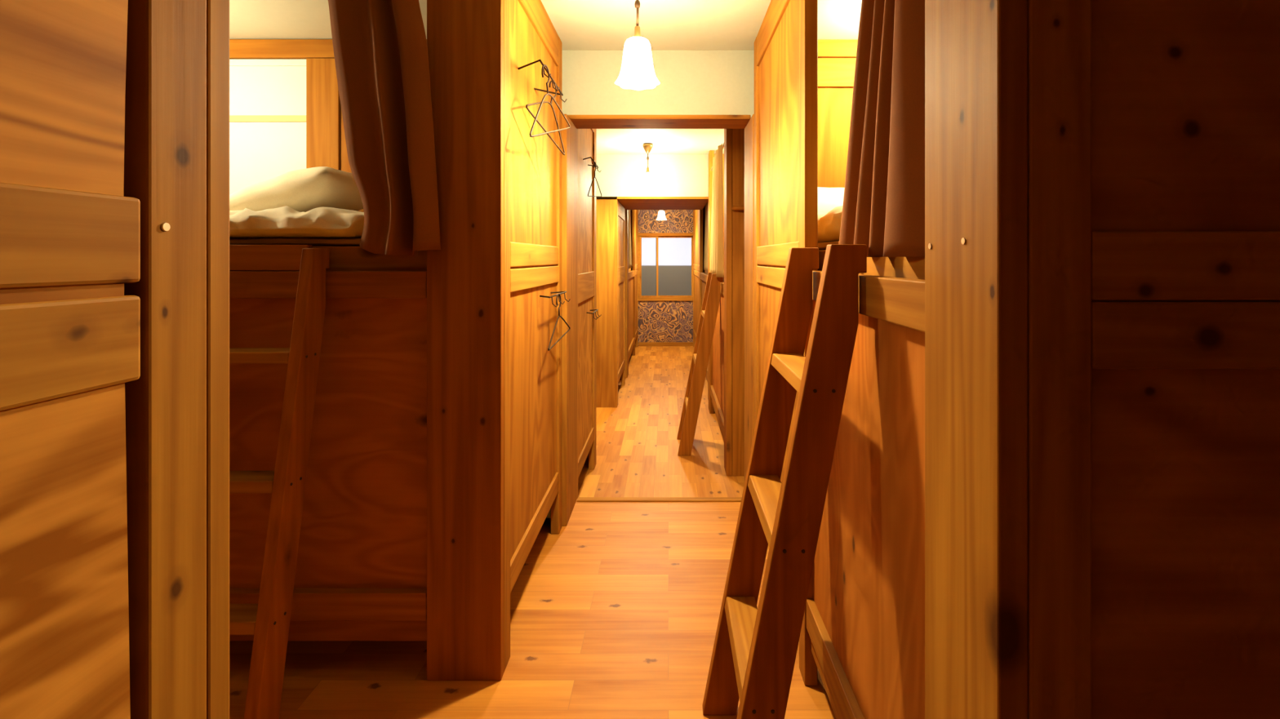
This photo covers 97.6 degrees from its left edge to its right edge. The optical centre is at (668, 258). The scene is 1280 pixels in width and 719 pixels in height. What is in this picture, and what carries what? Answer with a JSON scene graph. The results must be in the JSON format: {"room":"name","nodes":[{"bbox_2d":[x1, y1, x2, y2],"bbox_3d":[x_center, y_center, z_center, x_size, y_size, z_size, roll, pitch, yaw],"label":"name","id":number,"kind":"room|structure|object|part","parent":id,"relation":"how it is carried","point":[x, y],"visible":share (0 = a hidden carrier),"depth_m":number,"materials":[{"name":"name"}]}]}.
{"room":"dormitory","nodes":[
{"label":"dormitory","id":0,"kind":"room"},
{"bbox_2d":[229,499,835,718],"bbox_3d":[-0.545,1.400,0.860,4.610,0.200,4.320,0,0,0],"label":"floor","id":1,"kind":"structure","parent":0,"point":[615,614],"depth_m":1.87,"materials":[{"name":"brown wood"}]},
{"bbox_2d":[0,0,229,718],"bbox_3d":[-1.563,0.128,-0.171,2.102,2.345,1.658,0,0,0],"label":"bunk bed","id":2,"kind":"object","parent":1,"relation":"on","point":[114,114],"visible":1,"depth_m":0.52,"materials":[{"name":"brown wood"}]},
{"bbox_3d":[-0.524,0.021,-0.192,0.012,2.118,1.480,0,0,0],"label":"panel","id":3,"kind":"part","parent":2,"relation":"part of","materials":[{"name":"brown wood"}]},
{"bbox_3d":[-0.529,0.077,-0.184,0.030,0.083,1.464,0,0,0],"label":"rail","id":4,"kind":"part","parent":2,"relation":"part of","materials":[{"name":"brown wood"}]},
{"bbox_3d":[-0.529,-0.018,-0.184,0.030,0.083,1.464,0,0,0],"label":"rail","id":5,"kind":"part","parent":2,"relation":"part of","materials":[{"name":"brown wood"}]},
{"bbox_3d":[-0.628,0.128,0.642,0.229,2.345,0.032,0,0,0],"label":"post","id":6,"kind":"part","parent":2,"relation":"part of","materials":[{"name":"brown wood"}]},
{"bbox_2d":[229,248,328,718],"bbox_3d":[-1.263,0.635,1.575,0.425,1.330,0.329,0,0,0],"label":"ladder","id":7,"kind":"object","parent":1,"relation":"on","point":[268,620],"visible":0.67,"depth_m":1.56,"materials":[{"name":"brown wood"}]},
{"bbox_2d":[229,0,561,680],"bbox_3d":[-1.564,0.128,2.215,2.100,2.345,0.990,0,0,0],"label":"bunk bed","id":8,"kind":"object","parent":1,"relation":"on","point":[433,476],"visible":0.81,"depth_m":1.75,"materials":[{"name":"brown wood"}]},
{"bbox_2d":[229,59,306,66],"bbox_3d":[-2.151,-0.938,2.686,0.845,0.029,0.011,0,0,0],"label":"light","id":9,"kind":"object","parent":8,"relation":"attached to","point":[232,62],"depth_m":2.68,"materials":[{"name":"white"}]},
{"bbox_2d":[229,237,360,246],"bbox_3d":[-1.550,-0.055,2.216,1.905,0.029,0.859,0,0,0],"label":"mattress","id":10,"kind":"object","parent":8,"relation":"on","point":[314,242],"visible":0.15,"depth_m":1.79,"materials":[{"name":"fabric"}]},
{"bbox_2d":[229,205,364,238],"bbox_3d":[-1.731,-0.125,2.165,1.548,0.113,0.930,0,0,0],"label":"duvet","id":11,"kind":"object","parent":10,"relation":"on","point":[285,221],"visible":0.19,"depth_m":1.75,"materials":[{"name":"white fabric"}]},
{"bbox_2d":[229,166,363,212],"bbox_3d":[-1.500,-0.256,2.360,0.439,0.220,0.520,0,0,0],"label":"pillow","id":12,"kind":"object","parent":11,"relation":"on","point":[306,189],"visible":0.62,"depth_m":2.14,"materials":[{"name":"white fabric"}]},
{"bbox_3d":[-1.579,1.077,1.741,1.665,0.086,0.030,0,0,0],"label":"rail","id":13,"kind":"part","parent":8,"relation":"part of","materials":[{"name":"brown wood"}]},
{"bbox_3d":[-1.579,0.082,1.741,1.665,0.084,0.030,0,0,0],"label":"rail","id":14,"kind":"part","parent":8,"relation":"part of","materials":[{"name":"brown wood"}]},
{"bbox_3d":[-1.569,0.610,1.761,1.710,1.080,0.012,0,0,0],"label":"panel","id":15,"kind":"part","parent":8,"relation":"part of","materials":[{"name":"brown wood"}]},
{"bbox_2d":[328,0,440,256],"bbox_3d":[-1.410,-0.521,1.705,1.780,1.029,0.112,0,0,0],"label":"curtain","id":16,"kind":"object","parent":8,"relation":"hanging from","point":[380,48],"visible":1,"depth_m":1.68,"materials":[{"name":"brown fabric"}]},
{"bbox_3d":[-1.569,0.102,2.698,2.026,2.295,0.012,0,0,0],"label":"panel","id":17,"kind":"part","parent":8,"relation":"part of","materials":[{"name":"brown wood"}]},
{"bbox_3d":[-0.628,0.128,1.736,0.229,2.345,0.032,0,0,0],"label":"post","id":18,"kind":"part","parent":8,"relation":"part of","materials":[{"name":"brown wood"}]},
{"bbox_3d":[-0.532,0.021,2.230,0.012,2.118,0.834,0,0,0],"label":"panel","id":19,"kind":"part","parent":8,"relation":"part of","materials":[{"name":"brown wood"}]},
{"bbox_3d":[-0.529,0.075,2.231,0.029,0.078,0.804,0,0,0],"label":"rail","id":20,"kind":"part","parent":8,"relation":"part of","materials":[{"name":"brown wood"}]},
{"bbox_3d":[-0.529,-0.012,2.231,0.029,0.084,0.804,0,0,0],"label":"rail","id":21,"kind":"part","parent":8,"relation":"part of","materials":[{"name":"brown wood"}]},
{"bbox_3d":[-0.530,1.052,2.230,0.031,0.089,0.810,0,0,0],"label":"rail","id":22,"kind":"part","parent":8,"relation":"part of","materials":[{"name":"brown wood"}]},
{"bbox_3d":[-0.532,-0.974,2.230,0.035,0.142,0.810,0,0,0],"label":"rail","id":23,"kind":"part","parent":8,"relation":"part of","materials":[{"name":"brown wood"}]},
{"bbox_2d":[518,58,567,102],"bbox_3d":[-0.468,-0.645,2.080,0.129,0.048,0.402,0,0,0],"label":"wall rack","id":24,"kind":"object","parent":8,"relation":"attached to","point":[561,94],"visible":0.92,"depth_m":2.08,"materials":[{"name":"metal"}]},
{"bbox_2d":[525,80,564,155],"bbox_3d":[-0.446,-0.539,2.059,0.006,0.262,0.338,0,0,12],"label":"wire hanger","id":25,"kind":"object","parent":24,"relation":"hanging from","point":[550,82],"visible":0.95,"depth_m":2.10,"materials":[{"name":"metal"}]},
{"bbox_2d":[529,64,570,137],"bbox_3d":[-0.415,-0.531,1.995,0.006,0.277,0.377,0,0,10],"label":"wire hanger","id":26,"kind":"object","parent":24,"relation":"hanging from","point":[544,65],"visible":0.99,"depth_m":1.95,"materials":[{"name":"metal"}]},
{"bbox_2d":[539,291,570,307],"bbox_3d":[-0.488,0.175,2.400,0.090,0.048,0.361,0,0,0],"label":"wall rack","id":27,"kind":"object","parent":8,"relation":"attached to","point":[559,292],"visible":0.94,"depth_m":2.40,"materials":[{"name":"metal"}]},
{"bbox_3d":[-0.500,0.155,2.400,0.065,0.007,0.361,0,0,0],"label":"wire frame","id":28,"kind":"part","parent":27,"relation":"part of","materials":[{"name":"black metal"}]},
{"bbox_2d":[547,293,570,351],"bbox_3d":[-0.465,0.260,2.403,0.006,0.220,0.350,0,0,4],"label":"wire hanger","id":29,"kind":"object","parent":27,"relation":"hanging from","point":[561,317],"visible":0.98,"depth_m":2.37,"materials":[{"name":"black metal"}]},
{"bbox_2d":[576,497,742,502],"bbox_3d":[-0.040,1.306,3.006,0.899,0.028,0.043,0,0,0],"label":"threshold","id":30,"kind":"structure","parent":1,"relation":"on","point":[580,499],"depth_m":2.99,"materials":[{"name":"brown wood"}]},
{"bbox_2d":[702,244,866,718],"bbox_3d":[0.263,0.635,1.415,0.329,1.330,0.423,0,0,0],"label":"ladder","id":31,"kind":"object","parent":1,"relation":"on","point":[754,651],"visible":1,"depth_m":1.21,"materials":[{"name":"brown wood"}]},
{"bbox_3d":[0.263,0.635,1.608,0.329,1.330,0.036,0,0,0],"label":"rail","id":32,"kind":"part","parent":31,"relation":"part of","materials":[{"name":"brown wood"}]},
{"bbox_2d":[754,0,1279,718],"bbox_3d":[0.978,0.128,1.706,1.132,2.345,2.008,0,0,0],"label":"bunk bed","id":33,"kind":"object","parent":1,"relation":"on","point":[1053,491],"visible":0.82,"depth_m":0.71,"materials":[{"name":"brown wood"}]},
{"bbox_3d":[0.429,0.075,2.206,0.029,0.078,0.854,0,0,0],"label":"rail","id":34,"kind":"part","parent":33,"relation":"part of","materials":[{"name":"brown wood"}]},
{"bbox_3d":[0.432,-0.974,2.205,0.035,0.142,0.860,0,0,0],"label":"rail","id":35,"kind":"part","parent":33,"relation":"part of","materials":[{"name":"brown wood"}]},
{"bbox_3d":[0.429,-0.012,2.206,0.029,0.084,0.854,0,0,0],"label":"rail","id":36,"kind":"part","parent":33,"relation":"part of","materials":[{"name":"brown wood"}]},
{"bbox_3d":[0.432,0.021,2.205,0.012,2.118,0.884,0,0,0],"label":"panel","id":37,"kind":"part","parent":33,"relation":"part of","materials":[{"name":"brown wood"}]},
{"bbox_2d":[817,240,839,250],"bbox_3d":[0.993,-0.044,1.719,0.980,0.034,1.883,0,0,0],"label":"mattress","id":38,"kind":"object","parent":33,"relation":"on","point":[821,246],"visible":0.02,"depth_m":1.82,"materials":[{"name":"white fabric"}]},
{"bbox_2d":[817,205,842,242],"bbox_3d":[0.995,-0.116,1.767,0.989,0.117,0.980,0,0,0],"label":"duvet","id":39,"kind":"object","parent":38,"relation":"on","point":[829,223],"visible":0.04,"depth_m":1.82,"materials":[{"name":"white fabric"}]},
{"bbox_2d":[817,186,844,213],"bbox_3d":[0.800,-0.200,2.420,0.600,0.234,0.372,0,0,-6],"label":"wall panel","id":40,"kind":"object","parent":38,"relation":"on","point":[828,198],"visible":0.08,"depth_m":2.31,"materials":[{"name":"white paint"}]},
{"bbox_3d":[0.431,1.078,1.303,0.026,0.088,0.794,0,0,0],"label":"rail","id":41,"kind":"part","parent":33,"relation":"part of","materials":[{"name":"brown wood"}]},
{"bbox_3d":[0.993,0.102,2.702,1.074,2.295,0.012,0,0,0],"label":"panel","id":42,"kind":"part","parent":33,"relation":"part of","materials":[{"name":"brown wood"}]},
{"bbox_3d":[0.436,0.080,1.303,0.036,0.084,0.794,0,0,0],"label":"rail","id":43,"kind":"part","parent":33,"relation":"part of","materials":[{"name":"brown wood"}]},
{"bbox_3d":[0.446,0.630,1.303,0.012,1.040,0.834,0,0,0],"label":"panel","id":44,"kind":"part","parent":33,"relation":"part of","materials":[{"name":"brown wood"}]},
{"bbox_2d":[839,0,924,257],"bbox_3d":[0.463,-0.519,1.220,0.077,1.033,0.940,0,0,0],"label":"curtain","id":45,"kind":"object","parent":33,"relation":"hanging from","point":[883,206],"visible":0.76,"depth_m":1.12,"materials":[{"name":"brown fabric"}]},
{"bbox_3d":[0.433,0.128,0.804,0.038,2.345,0.204,0,0,0],"label":"post","id":46,"kind":"part","parent":33,"relation":"part of","materials":[{"name":"brown wood"}]},
{"bbox_3d":[0.998,0.098,0.720,0.930,0.085,0.032,0,0,0],"label":"rail","id":47,"kind":"part","parent":33,"relation":"part of","materials":[{"name":"brown wood"}]},
{"bbox_3d":[0.998,0.009,0.720,0.930,0.087,0.032,0,0,0],"label":"rail","id":48,"kind":"part","parent":33,"relation":"part of","materials":[{"name":"brown wood"}]},
{"bbox_3d":[0.999,0.031,0.720,0.950,2.138,0.012,0,0,0],"label":"panel","id":49,"kind":"part","parent":33,"relation":"part of","materials":[{"name":"brown wood"}]},
{"bbox_2d":[229,0,862,49],"bbox_3d":[-0.545,-1.098,0.765,4.610,0.100,4.130,0,0,0],"label":"ceiling","id":50,"kind":"structure","parent":0,"point":[580,24],"depth_m":2.46,"materials":[{"name":"paint"}]},
{"bbox_2d":[614,0,659,89],"bbox_3d":[-0.112,-0.840,2.030,0.154,0.414,0.154,0,0,23],"label":"pendant lamp","id":51,"kind":"object","parent":50,"relation":"hanging from","point":[637,72],"visible":1,"depth_m":1.99,"materials":[{"name":"white glass"}]},
{"bbox_2d":[632,25,641,36],"bbox_3d":[-0.112,-0.814,2.030,0.044,0.059,0.044,0,0,0],"label":"socket","id":52,"kind":"object","parent":51,"relation":"attached to","point":[637,28],"depth_m":2.02,"materials":[{"name":"gold metal"}]},
{"bbox_3d":[-0.112,-0.712,2.030,0.154,0.158,0.154,0,0,-22],"label":"lamp shade","id":53,"kind":"part","parent":51,"relation":"part of","materials":[{"name":"white glass"}]},
{"bbox_3d":[-0.112,-0.888,2.030,0.009,0.160,0.009,0,0,-12],"label":"cord","id":54,"kind":"part","parent":51,"relation":"part of","materials":[{"name":"gold metal"}]},
{"bbox_3d":[-0.112,-0.660,2.030,0.048,0.048,0.048,0,0,0],"label":"bulb","id":55,"kind":"part","parent":51,"relation":"part of","materials":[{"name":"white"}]},
{"bbox_2d":[595,154,708,198],"bbox_3d":[-0.545,-0.820,5.505,4.410,0.450,0.190,0,0,0],"label":"wall","id":56,"kind":"structure","parent":0,"point":[620,175],"depth_m":5.41,"materials":[{"name":"beige paint"}]},
{"bbox_2d":[561,49,754,118],"bbox_3d":[-0.545,0.196,2.922,4.410,2.588,0.205,0,0,0],"label":"wall","id":57,"kind":"structure","parent":0,"point":[692,82],"depth_m":2.82,"materials":[{"name":"beige paint"}]},
{"bbox_2d":[561,114,754,526],"bbox_3d":[-0.050,0.289,2.871,0.988,2.022,0.318,0,0,0],"label":"door frame","id":58,"kind":"structure","parent":57,"relation":"in","point":[569,136],"depth_m":2.83,"materials":[{"name":"brown wood"}]},
{"bbox_2d":[595,128,724,154],"bbox_3d":[-0.545,-1.055,6.185,4.610,0.100,6.330,0,0,0],"label":"ceiling","id":59,"kind":"structure","parent":0,"point":[608,141],"depth_m":4.79,"materials":[{"name":"paint"}]},
{"bbox_2d":[638,142,657,191],"bbox_3d":[-0.180,-0.797,4.920,0.154,0.414,0.154,0,0,23],"label":"pendant lamp","id":60,"kind":"object","parent":59,"relation":"hanging from","point":[647,184],"visible":1,"depth_m":4.88,"materials":[{"name":"white glass"}]},
{"bbox_3d":[-0.180,-0.669,4.920,0.154,0.158,0.154,0,0,22],"label":"lamp shade","id":61,"kind":"part","parent":60,"relation":"part of","materials":[{"name":"white glass"}]},
{"bbox_2d":[657,209,666,220],"bbox_3d":[-0.100,-0.784,8.250,0.143,0.439,0.143,0,0,23],"label":"pendant lamp","id":62,"kind":"object","parent":59,"relation":"hanging from","point":[661,216],"visible":0.81,"depth_m":8.21,"materials":[{"name":"white glass"}]},
{"bbox_2d":[577,346,744,497],"bbox_3d":[-0.545,1.522,6.185,4.610,0.155,6.330,0,0,0],"label":"floor","id":63,"kind":"structure","parent":0,"point":[637,444],"depth_m":4.40,"materials":[{"name":"brown wood"}]},
{"bbox_2d":[577,128,595,498],"bbox_3d":[-1.555,0.222,3.495,2.100,2.447,0.870,0,0,0],"label":"bunk bed","id":64,"kind":"object","parent":63,"relation":"on","point":[586,138],"visible":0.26,"depth_m":3.50,"materials":[{"name":"brown wood"}]},
{"bbox_3d":[-0.523,0.115,3.483,0.012,2.220,0.710,0,0,0],"label":"panel","id":65,"kind":"part","parent":64,"relation":"part of","materials":[{"name":"brown wood"}]},
{"bbox_3d":[-0.521,0.175,3.483,0.028,0.168,0.686,0,0,0],"label":"rail","id":66,"kind":"part","parent":64,"relation":"part of","materials":[{"name":"brown wood"}]},
{"bbox_3d":[-0.620,0.222,3.914,0.229,2.447,0.032,0,0,0],"label":"post","id":67,"kind":"part","parent":64,"relation":"part of","materials":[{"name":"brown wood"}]},
{"bbox_3d":[-0.521,1.196,3.483,0.031,0.089,0.686,0,0,0],"label":"rail","id":68,"kind":"part","parent":64,"relation":"part of","materials":[{"name":"brown wood"}]},
{"bbox_2d":[582,156,600,172],"bbox_3d":[-0.479,-0.580,3.500,0.090,0.048,0.341,0,0,0],"label":"wall rack","id":69,"kind":"object","parent":64,"relation":"attached to","point":[597,166],"visible":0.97,"depth_m":3.46,"materials":[{"name":"metal"}]},
{"bbox_3d":[-0.491,-0.600,3.500,0.065,0.007,0.341,0,0,0],"label":"wire frame","id":70,"kind":"part","parent":69,"relation":"part of","materials":[{"name":"black metal"}]},
{"bbox_2d":[587,162,602,196],"bbox_3d":[-0.460,-0.487,3.521,0.006,0.237,0.371,0,0,6],"label":"wire hanger","id":71,"kind":"object","parent":69,"relation":"hanging from","point":[593,162],"visible":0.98,"depth_m":3.51,"materials":[{"name":"metal"}]},
{"bbox_2d":[586,309,601,319],"bbox_3d":[-0.484,0.365,3.620,0.080,0.048,0.262,0,0,0],"label":"wall rack","id":72,"kind":"object","parent":64,"relation":"attached to","point":[592,309],"visible":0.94,"depth_m":3.62,"materials":[{"name":"metal"}]},
{"bbox_3d":[-0.496,0.345,3.620,0.055,0.007,0.262,0,0,0],"label":"wire frame","id":73,"kind":"part","parent":72,"relation":"part of","materials":[{"name":"black metal"}]},
{"bbox_2d":[595,199,625,407],"bbox_3d":[-1.545,0.438,5.918,2.100,2.014,1.005,0,0,0],"label":"bunk bed","id":74,"kind":"object","parent":63,"relation":"on","point":[610,213],"visible":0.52,"depth_m":5.42,"materials":[{"name":"brown wood"}]},
{"bbox_3d":[-0.513,0.332,5.933,0.012,1.787,0.849,0,0,0],"label":"panel","id":75,"kind":"part","parent":74,"relation":"part of","materials":[{"name":"brown wood"}]},
{"bbox_3d":[-0.513,-0.498,5.933,0.035,0.142,0.825,0,0,0],"label":"rail","id":76,"kind":"part","parent":74,"relation":"part of","materials":[{"name":"brown wood"}]},
{"bbox_3d":[-0.511,0.175,5.933,0.028,0.168,0.825,0,0,0],"label":"rail","id":77,"kind":"part","parent":74,"relation":"part of","materials":[{"name":"brown wood"}]},
{"bbox_3d":[-0.511,1.196,5.933,0.031,0.089,0.825,0,0,0],"label":"rail","id":78,"kind":"part","parent":74,"relation":"part of","materials":[{"name":"brown wood"}]},
{"bbox_2d":[595,198,638,377],"bbox_3d":[-1.060,0.222,7.960,1.130,2.447,2.420,0,0,0],"label":"bunk bed","id":79,"kind":"object","parent":63,"relation":"on","point":[632,273],"visible":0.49,"depth_m":8.09,"materials":[{"name":"brown wood"}]},
{"bbox_3d":[-0.514,0.222,6.852,0.038,2.447,0.204,0,0,0],"label":"post","id":80,"kind":"part","parent":79,"relation":"part of","materials":[{"name":"brown wood"}]},
{"bbox_2d":[628,209,631,268],"bbox_3d":[-0.527,-0.341,7.540,0.047,0.953,1.480,0,0,0],"label":"curtain","id":81,"kind":"object","parent":79,"relation":"hanging from","point":[629,224],"visible":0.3,"depth_m":7.52,"materials":[{"name":"fabric"}]},
{"bbox_3d":[-0.527,0.775,7.627,0.012,1.040,1.386,0,0,0],"label":"panel","id":82,"kind":"part","parent":79,"relation":"part of","materials":[{"name":"brown wood"}]},
{"bbox_3d":[-1.074,0.197,9.162,1.074,2.397,0.012,0,0,0],"label":"panel","id":83,"kind":"part","parent":79,"relation":"part of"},
{"bbox_3d":[-0.512,1.223,7.627,0.026,0.088,1.346,0,0,0],"label":"rail","id":84,"kind":"part","parent":79,"relation":"part of","materials":[{"name":"brown wood"}]},
{"bbox_3d":[-0.517,0.225,7.627,0.036,0.084,1.346,0,0,0],"label":"rail","id":85,"kind":"part","parent":79,"relation":"part of","materials":[{"name":"brown wood"}]},
{"bbox_3d":[-0.513,0.115,8.735,0.012,2.220,0.744,0,0,0],"label":"panel","id":86,"kind":"part","parent":79,"relation":"part of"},
{"bbox_2d":[676,272,723,456],"bbox_3d":[0.234,0.780,4.293,0.329,1.330,0.406,0,0,0],"label":"ladder","id":87,"kind":"object","parent":63,"relation":"on","point":[695,387],"visible":0.91,"depth_m":4.09,"materials":[{"name":"brown wood"}]},
{"bbox_3d":[0.234,0.780,4.478,0.329,1.330,0.036,0,0,0],"label":"rail","id":88,"kind":"part","parent":87,"relation":"part of","materials":[{"name":"brown wood"}]},
{"bbox_2d":[693,200,708,399],"bbox_3d":[0.970,0.222,7.395,1.130,2.447,3.550,0,0,0],"label":"bunk bed","id":89,"kind":"object","parent":63,"relation":"on","point":[700,275],"visible":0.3,"depth_m":7.99,"materials":[{"name":"brown wood"}]},
{"bbox_3d":[0.420,0.220,8.186,0.029,0.078,1.814,0,0,0],"label":"rail","id":90,"kind":"part","parent":89,"relation":"part of","materials":[{"name":"brown wood"}]},
{"bbox_3d":[0.420,0.133,8.186,0.029,0.084,1.814,0,0,0],"label":"rail","id":91,"kind":"part","parent":89,"relation":"part of","materials":[{"name":"brown wood"}]},
{"bbox_3d":[0.423,0.115,8.185,0.012,2.220,1.844,0,0,0],"label":"panel","id":92,"kind":"part","parent":89,"relation":"part of","materials":[{"name":"brown wood"}]},
{"bbox_3d":[0.427,0.225,6.470,0.036,0.084,1.460,0,0,0],"label":"rail","id":93,"kind":"part","parent":89,"relation":"part of","materials":[{"name":"brown wood"}]},
{"bbox_3d":[0.437,0.775,6.470,0.012,1.040,1.500,0,0,0],"label":"panel","id":94,"kind":"part","parent":89,"relation":"part of","materials":[{"name":"brown wood"}]},
{"bbox_3d":[0.984,0.197,9.162,1.074,2.397,0.012,0,0,0],"label":"panel","id":95,"kind":"part","parent":89,"relation":"part of","materials":[{"name":"brown wood"}]},
{"bbox_2d":[703,202,707,271],"bbox_3d":[0.437,-0.341,6.475,0.047,0.953,1.450,0,0,0],"label":"curtain","id":96,"kind":"object","parent":89,"relation":"hanging from","point":[705,263],"visible":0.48,"depth_m":6.22,"materials":[{"name":"fabric"}]},
{"bbox_3d":[0.424,0.222,5.680,0.038,2.447,0.120,0,0,0],"label":"post","id":97,"kind":"part","parent":89,"relation":"part of","materials":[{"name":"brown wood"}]},
{"bbox_2d":[708,128,744,475],"bbox_3d":[0.950,0.222,4.519,1.130,2.447,1.742,0,0,0],"label":"bunk bed","id":98,"kind":"object","parent":63,"relation":"on","point":[726,356],"visible":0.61,"depth_m":3.71,"materials":[{"name":"brown wood"}]},
{"bbox_2d":[710,142,724,277],"bbox_3d":[0.376,-0.344,4.450,0.064,0.958,1.460,0,0,0],"label":"curtain","id":99,"kind":"object","parent":98,"relation":"hanging from","point":[717,251],"visible":0.99,"depth_m":4.00,"materials":[{"name":"fabric"}]},
{"bbox_3d":[0.402,1.223,4.535,0.026,0.088,1.330,0,0,0],"label":"rail","id":100,"kind":"part","parent":98,"relation":"part of","materials":[{"name":"brown wood"}]},
{"bbox_3d":[0.417,0.775,4.535,0.012,1.040,1.370,0,0,0],"label":"panel","id":101,"kind":"part","parent":98,"relation":"part of","materials":[{"name":"brown wood"}]},
{"bbox_3d":[0.407,0.225,4.535,0.036,0.084,1.330,0,0,0],"label":"rail","id":102,"kind":"part","parent":98,"relation":"part of","materials":[{"name":"brown wood"}]},
{"bbox_3d":[0.964,0.197,5.382,1.074,2.397,0.012,0,0,0],"label":"panel","id":103,"kind":"part","parent":98,"relation":"part of","materials":[{"name":"brown wood"}]},
{"bbox_3d":[0.404,0.222,3.790,0.038,2.447,0.160,0,0,0],"label":"post","id":104,"kind":"part","parent":98,"relation":"part of","materials":[{"name":"brown wood"}]},
{"bbox_3d":[0.485,-0.330,3.679,0.132,0.034,0.061,0,0,0],"label":"grab handle","id":105,"kind":"part","parent":98,"relation":"part of","materials":[{"name":"brown wood"}]},
{"bbox_2d":[638,209,693,342],"bbox_3d":[-0.545,0.195,9.250,4.410,2.500,0.100,0,0,0],"label":"wall","id":106,"kind":"structure","parent":0,"point":[658,321],"depth_m":9.20,"materials":[{"name":"brown paper"}]},
{"bbox_2d":[638,232,693,301],"bbox_3d":[-0.030,0.142,9.230,0.940,1.115,0.100,0,0,0],"label":"window","id":107,"kind":"structure","parent":106,"relation":"in","point":[665,260],"depth_m":9.25,"materials":[{"name":"brown wood"}]},
{"bbox_3d":[-0.318,0.140,9.220,0.305,1.010,0.030,0,0,0],"label":"sash","id":108,"kind":"part","parent":107,"relation":"part of","materials":[{"name":"brown wood"}]},
{"bbox_3d":[-0.318,0.140,9.219,0.249,0.954,0.004,0,0,0],"label":"pane","id":109,"kind":"part","parent":107,"relation":"part of","materials":[{"name":"white"}]},
{"bbox_3d":[0.102,0.140,9.254,0.559,0.954,0.004,0,0,0],"label":"pane","id":110,"kind":"part","parent":107,"relation":"part of","materials":[{"name":"white"}]},
{"bbox_3d":[0.102,0.140,9.255,0.615,1.010,0.030,0,0,0],"label":"sash","id":111,"kind":"part","parent":107,"relation":"part of","materials":[{"name":"brown wood"}]},
{"bbox_2d":[638,342,693,346],"bbox_3d":[-0.040,1.413,9.190,0.900,0.065,0.019,0,0,0],"label":"baseboard","id":112,"kind":"structure","parent":106,"relation":"attached to","point":[640,344],"depth_m":9.18,"materials":[{"name":"brown wood"}]},
{"bbox_3d":[-0.049,-0.819,6.570,0.897,0.451,0.100,0,0,0],"label":"wall","id":113,"kind":"structure","parent":0,"visible":0},
{"bbox_2d":[617,196,708,209],"bbox_3d":[-0.049,-0.583,6.013,0.897,0.022,1.215,0,0,0],"label":"trim","id":114,"kind":"structure","parent":113,"relation":"attached to","point":[628,202],"depth_m":5.79,"materials":[{"name":"brown wood"}]}
]}

